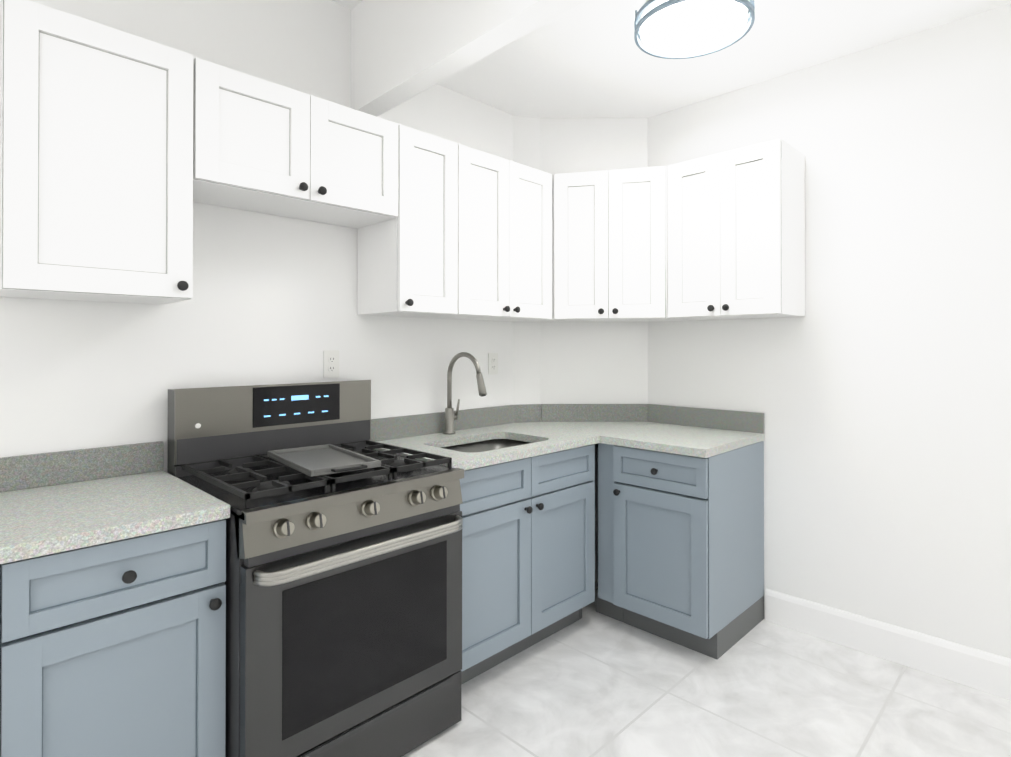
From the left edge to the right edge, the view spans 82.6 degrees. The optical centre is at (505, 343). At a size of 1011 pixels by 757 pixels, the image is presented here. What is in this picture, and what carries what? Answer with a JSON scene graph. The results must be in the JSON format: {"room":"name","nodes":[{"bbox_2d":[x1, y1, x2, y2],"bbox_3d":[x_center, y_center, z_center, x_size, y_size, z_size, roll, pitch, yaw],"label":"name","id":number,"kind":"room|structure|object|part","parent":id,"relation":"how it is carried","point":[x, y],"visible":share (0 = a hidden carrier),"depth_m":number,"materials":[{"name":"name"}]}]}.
{"room":"kitchen","nodes":[
{"label":"kitchen","id":0,"kind":"room"},
{"bbox_2d":[0,0,512,471],"bbox_3d":[-1.557,-0.122,1.733,0.120,2.950,4.420,0,0,45],"label":"wall","id":1,"kind":"structure","parent":0,"point":[273,300],"depth_m":2.22,"materials":[{"name":"white paint"}]},
{"bbox_2d":[0,0,192,303],"bbox_3d":[-1.228,-0.518,1.728,0.352,0.762,0.449,0,0,45],"label":"upper cabinet","id":2,"kind":"object","parent":1,"relation":"attached to","point":[96,161],"visible":1,"depth_m":1.61,"materials":[{"name":"white paint"}]},
{"bbox_2d":[193,57,397,228],"bbox_3d":[-0.801,-0.701,2.160,0.352,0.381,0.760,0,0,45],"label":"upper cabinet","id":3,"kind":"object","parent":1,"relation":"attached to","point":[260,145],"visible":0.98,"depth_m":2.02,"materials":[{"name":"white paint"}]},
{"bbox_2d":[323,350,338,377],"bbox_3d":[-0.744,0.089,2.461,0.008,0.117,0.072,0,0,45],"label":"outlet","id":4,"kind":"object","parent":1,"relation":"attached to","point":[330,363],"visible":1,"depth_m":2.46,"materials":[{"name":"white plastic"}]},
{"bbox_2d":[357,125,457,316],"bbox_3d":[-0.422,-0.508,2.541,0.352,0.762,0.312,0,0,45],"label":"upper cabinet","id":5,"kind":"object","parent":1,"relation":"attached to","point":[407,261],"visible":0.94,"depth_m":2.44,"materials":[{"name":"white paint"}]},
{"bbox_2d":[424,144,551,320],"bbox_3d":[-0.081,-0.506,2.886,0.352,0.762,0.655,0,0,45],"label":"upper cabinet","id":6,"kind":"object","parent":1,"relation":"attached to","point":[504,239],"visible":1,"depth_m":2.75,"materials":[{"name":"white paint"}]},
{"bbox_2d":[488,353,497,374],"bbox_3d":[-0.067,0.112,3.145,0.008,0.117,0.072,0,0,45],"label":"outlet","id":7,"kind":"object","parent":1,"relation":"attached to","point":[492,363],"visible":1,"depth_m":3.14,"materials":[{"name":"white plastic"}]},
{"bbox_2d":[331,0,361,9],"bbox_3d":[-0.139,-1.600,-0.379,5.120,0.220,3.399,0,0,45],"label":"ceiling","id":8,"kind":"structure","parent":0,"point":[350,4],"depth_m":2.49,"materials":[{"name":"white paint"}]},
{"bbox_2d":[351,0,585,116],"bbox_3d":[1.070,-1.363,0.756,5.000,0.680,0.275,0,0,45],"label":"ceiling beam","id":9,"kind":"structure","parent":8,"relation":"attached to","point":[402,51],"depth_m":2.16,"materials":[{"name":"white paint"}]},
{"bbox_2d":[512,115,647,580],"bbox_3d":[0.428,-0.113,3.370,0.641,2.950,0.700,0,0,45],"label":"wall","id":10,"kind":"structure","parent":0,"point":[580,362],"depth_m":3.31,"materials":[{"name":"white paint"}]},
{"bbox_2d":[529,166,685,320],"bbox_3d":[0.514,-0.505,3.130,1.000,0.762,0.428,0,0,14],"label":"upper cabinet","id":11,"kind":"object","parent":10,"relation":"attached to","point":[609,245],"visible":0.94,"depth_m":2.94,"materials":[{"name":"white paint"}]},
{"bbox_2d":[402,581,1010,756],"bbox_3d":[0.466,1.394,0.215,5.120,0.100,5.120,0,0,45],"label":"floor","id":12,"kind":"structure","parent":0,"point":[591,682],"depth_m":2.16,"materials":[{"name":"tile"}]},
{"bbox_2d":[0,519,225,756],"bbox_3d":[-1.130,0.914,1.605,0.652,0.876,0.467,0,0,45],"label":"base cabinet","id":13,"kind":"object","parent":12,"relation":"on","point":[114,649],"visible":0.92,"depth_m":1.39,"materials":[{"name":"grey paint"}]},
{"bbox_2d":[0,441,229,563],"bbox_3d":[-1.136,0.406,1.613,0.637,0.135,0.471,0,0,45],"label":"countertop","id":14,"kind":"structure","parent":13,"relation":"on","point":[55,502],"depth_m":1.60,"materials":[{"name":"stone"}]},
{"bbox_2d":[167,380,463,756],"bbox_3d":[-0.639,0.754,1.992,0.744,1.200,0.754,0,0,45],"label":"gas range","id":15,"kind":"object","parent":12,"relation":"on","point":[343,614],"visible":0.83,"depth_m":1.78,"materials":[{"name":"black"}]},
{"bbox_2d":[267,444,380,476],"bbox_3d":[-0.633,0.397,1.982,0.235,0.020,0.487,0,0,-39],"label":"griddle","id":16,"kind":"object","parent":15,"relation":"on","point":[312,461],"visible":1,"depth_m":1.96,"materials":[{"name":"silver metal"}]},
{"bbox_2d":[459,444,594,684],"bbox_3d":[-0.091,0.920,2.654,0.652,0.876,0.938,0,0,45],"label":"base cabinet","id":17,"kind":"object","parent":12,"relation":"on","point":[528,554],"depth_m":2.41,"materials":[{"name":"grey paint"}]},
{"bbox_2d":[370,404,764,469],"bbox_3d":[0.312,0.412,2.698,1.171,0.135,1.568,0,0,45],"label":"countertop","id":18,"kind":"structure","parent":17,"relation":"on","point":[542,429],"depth_m":2.85,"materials":[{"name":"stone"}]},
{"bbox_2d":[443,352,486,433],"bbox_3d":[-0.185,0.243,2.763,0.290,0.401,0.087,0,0,45],"label":"pull-down faucet","id":19,"kind":"object","parent":18,"relation":"on","point":[450,417],"visible":1,"depth_m":2.81,"materials":[{"name":"silver metal"}]},
{"bbox_2d":[441,439,529,451],"bbox_3d":[-0.079,0.582,2.609,0.410,0.202,0.580,0,0,45],"label":"undermount sink","id":20,"kind":"object","parent":18,"relation":"in","point":[486,445],"depth_m":2.84,"materials":[{"name":"silver metal"}]},
{"bbox_3d":[0.390,0.921,2.822,0.100,0.876,0.021,0,0,45],"label":"corner base cabinet filler","id":21,"kind":"part","parent":17,"relation":"part of","materials":[{"name":"blue wood"}]},
{"bbox_2d":[595,443,623,621],"bbox_3d":[0.496,0.921,2.841,0.165,0.876,0.100,0,0,45],"label":"filler panel","id":22,"kind":"object","parent":12,"relation":"on","point":[605,605],"visible":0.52,"depth_m":2.79,"materials":[{"name":"grey paint"}]},
{"bbox_2d":[613,441,763,659],"bbox_3d":[0.881,0.921,2.775,0.470,0.876,0.652,0,0,45],"label":"base cabinet","id":23,"kind":"object","parent":12,"relation":"on","point":[688,551],"visible":0.98,"depth_m":2.57,"materials":[{"name":"grey paint"}]},
{"bbox_2d":[437,0,1010,117],"bbox_3d":[1.634,-1.504,1.412,5.120,0.390,1.800,0,0,45],"label":"ceiling","id":24,"kind":"structure","parent":0,"point":[588,59],"depth_m":2.62,"materials":[{"name":"white paint"}]},
{"bbox_2d":[634,0,754,58],"bbox_3d":[0.731,-1.252,2.247,0.446,0.103,0.446,0,0,45],"label":"flush-mount ceiling light","id":25,"kind":"object","parent":24,"relation":"attached to","point":[679,29],"visible":1,"depth_m":2.20,"materials":[{"name":"white plastic"}]},
{"bbox_2d":[647,3,1010,658],"bbox_3d":[2.452,-0.122,1.775,4.479,2.950,0.120,0,0,45],"label":"wall","id":26,"kind":"structure","parent":0,"point":[873,384],"depth_m":2.49,"materials":[{"name":"white paint"}]},
{"bbox_2d":[667,139,804,319],"bbox_3d":[1.095,-0.507,2.783,0.548,0.762,0.352,0,0,45],"label":"upper cabinet","id":27,"kind":"object","parent":26,"relation":"attached to","point":[736,233],"visible":1,"depth_m":2.64,"materials":[{"name":"white paint"}]},
{"bbox_2d":[765,589,1010,699],"bbox_3d":[2.631,1.276,1.493,3.800,0.150,0.016,0,0,45],"label":"baseboard","id":28,"kind":"structure","parent":26,"relation":"attached to","point":[985,671],"depth_m":2.44,"materials":[{"name":"white paint"}]}
]}

